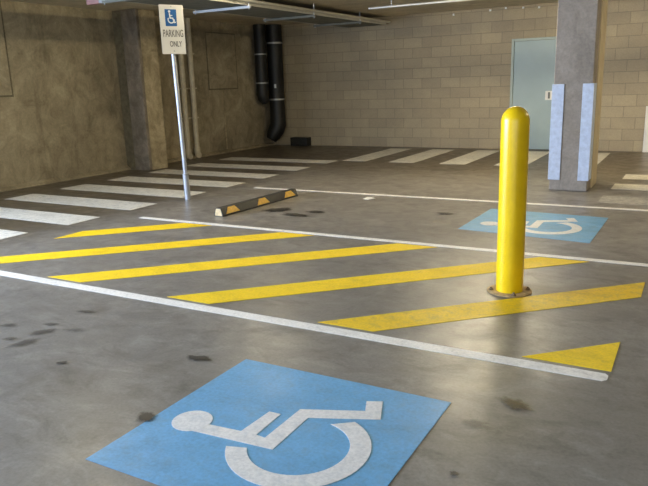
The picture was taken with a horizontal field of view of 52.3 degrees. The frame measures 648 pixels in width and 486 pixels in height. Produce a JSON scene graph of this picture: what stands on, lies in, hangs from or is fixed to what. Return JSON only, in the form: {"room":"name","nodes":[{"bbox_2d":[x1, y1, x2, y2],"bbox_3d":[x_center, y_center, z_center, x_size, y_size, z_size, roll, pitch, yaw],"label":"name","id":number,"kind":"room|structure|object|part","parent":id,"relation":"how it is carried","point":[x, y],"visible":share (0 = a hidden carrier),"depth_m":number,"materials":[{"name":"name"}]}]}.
{"room":"parking garage","nodes":[
{"label":"parking garage","id":0,"kind":"room"},
{"bbox_2d":[0,0,271,186],"bbox_3d":[-7.105,-1.691,8.181,0.300,3.070,22.640,6,16,29],"label":"wall","id":1,"kind":"structure","parent":0,"point":[63,117],"depth_m":12.39,"materials":[{"name":"concrete"}]},
{"bbox_2d":[0,1,13,96],"bbox_3d":[-5.863,-2.930,9.875,0.020,1.539,2.520,6,16,29],"label":"wall plate","id":2,"kind":"object","parent":1,"relation":"attached to","point":[6,89],"visible":1,"depth_m":10.91,"materials":[{"name":"concrete"}]},
{"bbox_2d":[0,142,274,191],"bbox_3d":[-6.888,-0.220,8.441,0.090,0.075,22.640,6,16,29],"label":"baseboard","id":3,"kind":"structure","parent":1,"relation":"attached to","point":[117,169],"depth_m":12.75,"materials":[{"name":"concrete"}]},
{"bbox_2d":[178,54,192,159],"bbox_3d":[-3.122,-3.385,14.612,0.168,3.068,0.154,6,16,29],"label":"pipe","id":4,"kind":"object","parent":1,"relation":"attached to","point":[183,88],"visible":0.73,"depth_m":14.65,"materials":[{"name":"grey metal"}]},
{"bbox_2d":[184,18,201,157],"bbox_3d":[-2.970,-3.453,14.874,0.168,3.068,0.154,6,16,29],"label":"pipe","id":5,"kind":"object","parent":1,"relation":"attached to","point":[189,53],"visible":0.96,"depth_m":14.82,"materials":[{"name":"grey metal"}]},
{"bbox_2d":[205,32,237,89],"bbox_3d":[-2.441,-4.353,15.827,0.020,1.315,1.140,6,16,29],"label":"wall plate","id":6,"kind":"object","parent":1,"relation":"attached to","point":[220,47],"visible":1,"depth_m":15.78,"materials":[{"name":"concrete"}]},
{"bbox_2d":[223,89,227,148],"bbox_3d":[-2.414,-3.020,16.130,0.012,1.440,0.030,6,16,29],"label":"trim","id":7,"kind":"structure","parent":1,"relation":"attached to","point":[223,89],"depth_m":16.13,"materials":[{"name":"concrete"}]},
{"bbox_2d":[3,0,557,25],"bbox_3d":[2.628,-2.312,2.400,22.730,0.250,23.240,6,16,29],"label":"ceiling","id":8,"kind":"structure","parent":0,"point":[350,7],"depth_m":13.44,"materials":[{"name":"concrete"}]},
{"bbox_2d":[86,0,114,4],"bbox_3d":[-3.178,-3.710,9.884,1.000,0.199,0.100,6,16,29],"label":"ceiling box","id":9,"kind":"object","parent":8,"relation":"hanging from","point":[89,2],"visible":0.67,"depth_m":10.03,"materials":[{"name":"metal"}]},
{"bbox_2d":[102,0,130,4],"bbox_3d":[-2.734,-3.577,9.403,1.200,0.259,0.040,6,16,29],"label":"hanger","id":10,"kind":"object","parent":8,"relation":"hanging from","point":[104,2],"visible":1,"depth_m":9.61,"materials":[{"name":"metal"}]},
{"bbox_2d":[193,2,250,14],"bbox_3d":[-1.735,-4.030,11.134,1.200,0.259,0.040,6,16,29],"label":"hanger","id":11,"kind":"object","parent":8,"relation":"hanging from","point":[195,12],"visible":0.83,"depth_m":11.12,"materials":[{"name":"metal"}]},
{"bbox_2d":[253,24,268,104],"bbox_3d":[-1.607,-4.544,16.869,0.330,1.978,0.330,6,16,29],"label":"drain pipe","id":12,"kind":"object","parent":8,"relation":"hanging from","point":[259,34],"visible":1,"depth_m":16.74,"materials":[{"name":"black plastic"}]},
{"bbox_2d":[266,24,285,141],"bbox_3d":[-1.286,-4.129,17.218,0.488,2.969,0.489,6,16,29],"label":"drain pipe","id":13,"kind":"object","parent":8,"relation":"attached to","point":[277,126],"visible":1,"depth_m":17.06,"materials":[{"name":"black plastic"}]},
{"bbox_2d":[263,4,315,21],"bbox_3d":[-0.686,-4.506,12.950,1.200,0.259,0.040,6,16,29],"label":"hanger","id":14,"kind":"object","parent":8,"relation":"hanging from","point":[305,16],"visible":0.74,"depth_m":12.93,"materials":[{"name":"metal"}]},
{"bbox_2d":[313,12,361,26],"bbox_3d":[0.289,-4.948,14.639,1.200,0.259,0.040,6,16,29],"label":"hanger","id":15,"kind":"object","parent":8,"relation":"hanging from","point":[356,22],"visible":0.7,"depth_m":14.63,"materials":[{"name":"metal"}]},
{"bbox_2d":[368,0,471,9],"bbox_3d":[4.968,-3.969,9.851,9.500,0.195,0.040,6,16,29],"label":"conduit","id":16,"kind":"object","parent":8,"relation":"hanging from","point":[444,1],"visible":1,"depth_m":11.70,"materials":[{"name":"metal"}]},
{"bbox_3d":[-4.782,-2.647,5.856,1.200,0.259,0.040,6,16,29],"label":"hanger","id":17,"kind":"object","parent":8,"relation":"hanging from","visible":0},
{"bbox_2d":[123,0,385,27],"bbox_3d":[-2.319,-3.743,10.126,1.050,0.075,13.700,6,16,29],"label":"cable tray","id":18,"kind":"object","parent":17,"relation":"on","point":[256,10],"visible":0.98,"depth_m":12.01,"materials":[{"name":"metal"}]},
{"bbox_3d":[-1.872,-3.698,9.880,0.025,0.075,13.700,6,16,29],"label":"rail","id":19,"kind":"part","parent":18,"relation":"part of","materials":[{"name":"grey metal"}]},
{"bbox_2d":[237,0,390,22],"bbox_3d":[-1.399,-3.892,10.521,0.048,0.048,12.130,6,16,29],"label":"conduit","id":20,"kind":"object","parent":17,"relation":"attached to","point":[251,1],"visible":1,"depth_m":12.49,"materials":[{"name":"grey metal"}]},
{"bbox_2d":[0,145,647,485],"bbox_3d":[2.732,0.888,3.179,22.730,0.200,23.240,6,16,29],"label":"floor","id":21,"kind":"structure","parent":0,"point":[125,358],"depth_m":4.59,"materials":[{"name":"concrete"}]},
{"bbox_2d":[0,229,25,239],"bbox_3d":[-4.685,-0.184,8.150,2.560,0.002,0.440,6,16,29],"label":"bar","id":22,"kind":"object","parent":21,"relation":"on","point":[4,234],"visible":1,"depth_m":7.69,"materials":[{"name":"paint"}]},
{"bbox_2d":[12,339,35,345],"bbox_3d":[-1.973,0.653,4.324,0.145,0.001,0.263,6,16,29],"label":"oil stain","id":23,"kind":"object","parent":21,"relation":"on","point":[24,341],"visible":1,"depth_m":4.33,"materials":[{"name":"grey"}]},
{"bbox_2d":[32,329,49,333],"bbox_3d":[-1.932,0.607,4.510,0.172,0.001,0.196,6,16,29],"label":"oil stain","id":24,"kind":"object","parent":21,"relation":"on","point":[47,330],"visible":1,"depth_m":4.51,"materials":[{"name":"grey"}]},
{"bbox_2d":[0,207,98,224],"bbox_3d":[-4.169,-0.395,8.951,2.653,0.002,0.510,6,16,29],"label":"bar","id":25,"kind":"object","parent":21,"relation":"on","point":[20,214],"visible":1,"depth_m":8.68,"materials":[{"name":"paint"}]},
{"bbox_2d":[7,194,156,209],"bbox_3d":[-3.661,-0.621,9.812,2.671,0.002,0.520,6,16,29],"label":"bar","id":26,"kind":"object","parent":21,"relation":"on","point":[79,201],"visible":1,"depth_m":9.74,"materials":[{"name":"paint"}]},
{"bbox_2d":[61,184,203,197],"bbox_3d":[-3.142,-0.853,10.695,2.689,0.002,0.540,6,16,29],"label":"bar","id":27,"kind":"object","parent":21,"relation":"on","point":[85,187],"visible":1,"depth_m":10.65,"materials":[{"name":"paint"}]},
{"bbox_2d":[54,223,211,238],"bbox_3d":[-2.208,-0.160,7.719,1.750,0.002,0.291,-5,14,-14],"label":"yellow stripe","id":28,"kind":"object","parent":21,"relation":"on","point":[177,225],"visible":1,"depth_m":7.71,"materials":[{"name":"paint"}]},
{"bbox_2d":[112,8,167,170],"bbox_3d":[-3.670,-3.017,13.174,0.659,3.070,0.530,6,16,29],"label":"concrete pier","id":29,"kind":"object","parent":21,"relation":"on","point":[135,37],"visible":1,"depth_m":12.97,"materials":[{"name":"concrete"}]},
{"bbox_2d":[138,412,154,420],"bbox_3d":[-0.886,0.868,3.294,0.134,0.001,0.121,6,16,29],"label":"oil stain","id":30,"kind":"object","parent":21,"relation":"on","point":[146,416],"visible":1,"depth_m":3.30,"materials":[{"name":"grey"}]},
{"bbox_2d":[0,232,313,263],"bbox_3d":[-1.835,0.043,6.837,3.506,0.002,0.291,-5,14,-14],"label":"yellow stripe","id":31,"kind":"object","parent":21,"relation":"on","point":[222,240],"visible":1,"depth_m":6.83,"materials":[{"name":"paint"}]},
{"bbox_2d":[110,176,243,186],"bbox_3d":[-2.632,-1.080,11.561,2.707,0.002,0.520,6,16,29],"label":"bar","id":32,"kind":"object","parent":21,"relation":"on","point":[127,178],"visible":0.93,"depth_m":11.51,"materials":[{"name":"paint"}]},
{"bbox_2d":[171,54,190,199],"bbox_3d":[-2.059,-1.936,9.378,0.139,2.661,0.100,6,16,29],"label":"sign post","id":33,"kind":"object","parent":21,"relation":"on","point":[185,174],"visible":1,"depth_m":9.44,"materials":[{"name":"metal"}]},
{"bbox_2d":[158,4,185,53],"bbox_3d":[-2.088,-2.945,9.108,0.344,0.650,0.008,-10,16,-31],"label":"parking sign","id":34,"kind":"object","parent":33,"relation":"attached to","point":[171,17],"visible":1,"depth_m":9.11,"materials":[{"name":"metal"}]},
{"bbox_3d":[-2.072,-2.082,9.347,0.118,2.362,0.060,6,16,29],"label":"post","id":35,"kind":"part","parent":33,"relation":"part of","materials":[{"name":"metal"}]},
{"bbox_2d":[183,175,190,199],"bbox_3d":[-2.003,-0.817,9.639,0.095,0.361,0.086,6,16,29],"label":"socket","id":36,"kind":"object","parent":33,"relation":"attached to","point":[185,177],"depth_m":9.61,"materials":[{"name":"metal"}]},
{"bbox_2d":[189,355,209,360],"bbox_3d":[-0.763,0.693,4.000,0.220,0.001,0.109,6,16,29],"label":"oil stain","id":37,"kind":"object","parent":21,"relation":"on","point":[190,356],"visible":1,"depth_m":3.99,"materials":[{"name":"grey"}]},
{"bbox_2d":[148,169,278,177],"bbox_3d":[-2.122,-1.307,12.426,2.725,0.002,0.500,6,16,29],"label":"bar","id":38,"kind":"object","parent":21,"relation":"on","point":[166,171],"visible":1,"depth_m":12.33,"materials":[{"name":"paint"}]},
{"bbox_2d":[49,243,435,281],"bbox_3d":[-0.671,0.170,6.157,3.607,0.002,0.291,-5,14,-14],"label":"yellow stripe","id":39,"kind":"object","parent":21,"relation":"on","point":[250,261],"visible":1,"depth_m":6.11,"materials":[{"name":"paint"}]},
{"bbox_2d":[187,163,308,170],"bbox_3d":[-1.592,-1.543,13.326,2.743,0.002,0.520,6,16,29],"label":"bar","id":40,"kind":"object","parent":21,"relation":"on","point":[291,168],"visible":0.86,"depth_m":13.26,"materials":[{"name":"paint"}]},
{"bbox_2d":[214,188,297,216],"bbox_3d":[-0.887,-0.566,8.989,0.151,0.107,1.658,7,16,32],"label":"wheel stop","id":41,"kind":"object","parent":21,"relation":"on","point":[226,210],"visible":1,"depth_m":8.84,"materials":[{"name":"black rubber"}]},
{"bbox_2d":[86,359,450,485],"bbox_3d":[-0.209,0.886,3.147,1.283,0.005,1.210,6,16,29],"label":"disabled parking symbol","id":42,"kind":"object","parent":21,"relation":"on","point":[256,423],"visible":1,"depth_m":3.09,"materials":[{"name":"paint"}]},
{"bbox_2d":[266,208,288,211],"bbox_3d":[-0.601,-0.437,8.623,0.437,0.001,0.422,6,16,29],"label":"oil stain","id":43,"kind":"object","parent":21,"relation":"on","point":[270,209],"visible":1,"depth_m":8.62,"materials":[{"name":"grey"}]},
{"bbox_2d":[219,157,336,162],"bbox_3d":[-1.028,-1.794,14.284,2.761,0.002,0.480,6,16,29],"label":"bar","id":44,"kind":"object","parent":21,"relation":"on","point":[230,158],"visible":1,"depth_m":14.24,"materials":[{"name":"paint"}]},
{"bbox_2d":[284,213,304,215],"bbox_3d":[-0.348,-0.352,8.239,0.459,0.001,0.217,6,16,29],"label":"oil stain","id":45,"kind":"object","parent":21,"relation":"on","point":[291,214],"visible":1,"depth_m":8.26,"materials":[{"name":"grey"}]},
{"bbox_2d":[290,137,310,145],"bbox_3d":[-0.615,-2.683,17.432,0.500,0.214,0.245,6,16,29],"label":"vent box","id":46,"kind":"object","parent":21,"relation":"on","point":[295,141],"visible":1,"depth_m":17.33,"materials":[{"name":"black plastic"}]},
{"bbox_2d":[291,139,305,144],"bbox_3d":[-0.674,-2.657,17.331,0.440,0.158,0.005,6,16,29],"label":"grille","id":47,"kind":"object","parent":46,"relation":"attached to","point":[293,141],"depth_m":17.33,"materials":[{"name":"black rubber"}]},
{"bbox_2d":[0,271,607,380],"bbox_3d":[-1.560,0.415,5.268,7.088,0.002,0.103,6,16,29],"label":"white line","id":48,"kind":"object","parent":21,"relation":"on","point":[552,368],"visible":1,"depth_m":4.35,"materials":[{"name":"paint"}]},
{"bbox_2d":[342,148,408,160],"bbox_3d":[1.236,-1.982,14.751,0.530,0.002,2.560,6,16,29],"label":"bar","id":49,"kind":"object","parent":21,"relation":"on","point":[379,154],"visible":1,"depth_m":14.61,"materials":[{"name":"paint"}]},
{"bbox_2d":[168,257,587,303],"bbox_3d":[0.546,0.294,5.487,3.607,0.002,0.291,-5,14,-14],"label":"yellow stripe","id":50,"kind":"object","parent":21,"relation":"on","point":[490,267],"visible":1,"depth_m":5.41,"materials":[{"name":"paint"}]},
{"bbox_2d":[140,217,647,266],"bbox_3d":[2.295,0.141,5.879,10.620,0.002,0.085,6,16,29],"label":"white line","id":51,"kind":"object","parent":21,"relation":"on","point":[206,223],"visible":1,"depth_m":6.68,"materials":[{"name":"paint"}]},
{"bbox_2d":[390,149,452,162],"bbox_3d":[2.156,-1.888,14.245,0.540,0.002,2.560,6,16,29],"label":"bar","id":52,"kind":"object","parent":21,"relation":"on","point":[414,158],"visible":1,"depth_m":14.11,"materials":[{"name":"paint"}]},
{"bbox_2d":[255,187,647,210],"bbox_3d":[3.529,-0.419,8.018,10.620,0.002,0.080,6,16,29],"label":"white line","id":53,"kind":"object","parent":21,"relation":"on","point":[255,187],"visible":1,"depth_m":8.94,"materials":[{"name":"paint"}]},
{"bbox_2d":[440,150,497,164],"bbox_3d":[3.077,-1.795,13.738,0.510,0.002,2.560,6,16,29],"label":"bar","id":54,"kind":"object","parent":21,"relation":"on","point":[470,157],"visible":0.86,"depth_m":13.61,"materials":[{"name":"paint"}]},
{"bbox_2d":[319,282,644,331],"bbox_3d":[1.273,0.458,4.716,2.647,0.002,0.291,-5,14,-14],"label":"yellow stripe","id":55,"kind":"object","parent":21,"relation":"on","point":[396,320],"visible":1,"depth_m":4.69,"materials":[{"name":"paint"}]},
{"bbox_2d":[487,106,531,297],"bbox_3d":[1.398,-0.307,4.896,0.336,1.389,0.336,6,16,29],"label":"bollard","id":56,"kind":"object","parent":21,"relation":"on","point":[515,121],"visible":1,"depth_m":4.82,"materials":[{"name":"yellow metal"}]},
{"bbox_3d":[1.420,0.362,5.059,0.336,0.010,0.336,6,16,29],"label":"plate","id":57,"kind":"part","parent":56,"relation":"part of","materials":[{"name":"grey metal"}]},
{"bbox_2d":[502,398,527,408],"bbox_3d":[0.954,0.806,3.304,0.211,0.001,0.153,6,16,29],"label":"oil stain","id":58,"kind":"object","parent":21,"relation":"on","point":[514,404],"visible":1,"depth_m":3.31,"materials":[{"name":"brown"}]},
{"bbox_2d":[494,151,548,165],"bbox_3d":[4.019,-1.700,13.219,0.550,0.002,2.560,6,16,29],"label":"bar","id":59,"kind":"object","parent":21,"relation":"on","point":[533,155],"visible":0.29,"depth_m":13.56,"materials":[{"name":"paint"}]},
{"bbox_2d":[458,209,607,242],"bbox_3d":[2.338,-0.216,7.338,1.390,0.005,1.410,6,16,29],"label":"accessible parking symbol","id":60,"kind":"object","parent":21,"relation":"on","point":[576,228],"visible":0.86,"depth_m":7.23,"materials":[{"name":"paint"}]},
{"bbox_2d":[522,342,619,371],"bbox_3d":[1.486,0.636,3.954,0.485,0.002,0.466,6,16,29],"label":"yellow stripe","id":61,"kind":"object","parent":21,"relation":"on","point":[600,357],"visible":1,"depth_m":3.85,"materials":[{"name":"paint"}]},
{"bbox_2d":[548,0,607,190],"bbox_3d":[3.609,-2.327,9.361,0.546,3.070,0.878,6,16,29],"label":"concrete column","id":62,"kind":"structure","parent":21,"relation":"on","point":[581,24],"depth_m":9.08,"materials":[{"name":"grey concrete"}]},
{"bbox_2d":[597,153,609,163],"bbox_3d":[4.996,-1.601,12.681,0.650,0.002,2.560,6,16,29],"label":"bar","id":63,"kind":"object","parent":21,"relation":"on","point":[601,156],"visible":0.21,"depth_m":13.07,"materials":[{"name":"paint"}]},
{"bbox_2d":[598,196,647,204],"bbox_3d":[4.868,-0.452,7.976,2.850,0.002,0.520,6,16,29],"label":"bar","id":64,"kind":"object","parent":21,"relation":"on","point":[604,199],"visible":1,"depth_m":8.51,"materials":[{"name":"paint"}]},
{"bbox_2d":[611,184,647,190],"bbox_3d":[5.432,-0.701,8.923,2.820,0.002,0.520,6,16,29],"label":"bar","id":65,"kind":"object","parent":21,"relation":"on","point":[615,186],"visible":1,"depth_m":9.47,"materials":[{"name":"paint"}]},
{"bbox_2d":[623,174,647,179],"bbox_3d":[5.966,-0.931,9.798,2.770,0.002,0.540,6,16,29],"label":"bar","id":66,"kind":"object","parent":21,"relation":"on","point":[627,176],"visible":1,"depth_m":10.35,"materials":[{"name":"paint"}]},
{"bbox_2d":[642,106,647,151],"bbox_3d":[6.854,-2.289,13.299,0.725,0.929,0.040,6,16,29],"label":"board","id":67,"kind":"object","parent":21,"relation":"on","point":[645,140],"visible":1,"depth_m":13.46,"materials":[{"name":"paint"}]},
{"bbox_2d":[272,0,647,151],"bbox_3d":[8.272,-3.237,12.480,22.730,3.070,0.300,6,16,29],"label":"wall","id":68,"kind":"structure","parent":0,"point":[438,79],"depth_m":15.45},
{"bbox_2d":[509,37,555,149],"bbox_3d":[4.660,-3.220,14.342,1.220,2.385,0.085,6,16,29],"label":"door","id":69,"kind":"structure","parent":68,"relation":"in","point":[532,62],"depth_m":14.35,"materials":[{"name":"grey paint"}]},
{"bbox_3d":[4.662,-3.221,14.346,1.220,2.385,0.075,6,16,29],"label":"frame","id":70,"kind":"part","parent":69,"relation":"part of","materials":[{"name":"paint"}]},
{"bbox_3d":[4.846,-3.180,14.229,0.150,0.190,0.012,6,16,29],"label":"lock plate","id":71,"kind":"part","parent":69,"relation":"part of","materials":[{"name":"white paint"}]}
]}

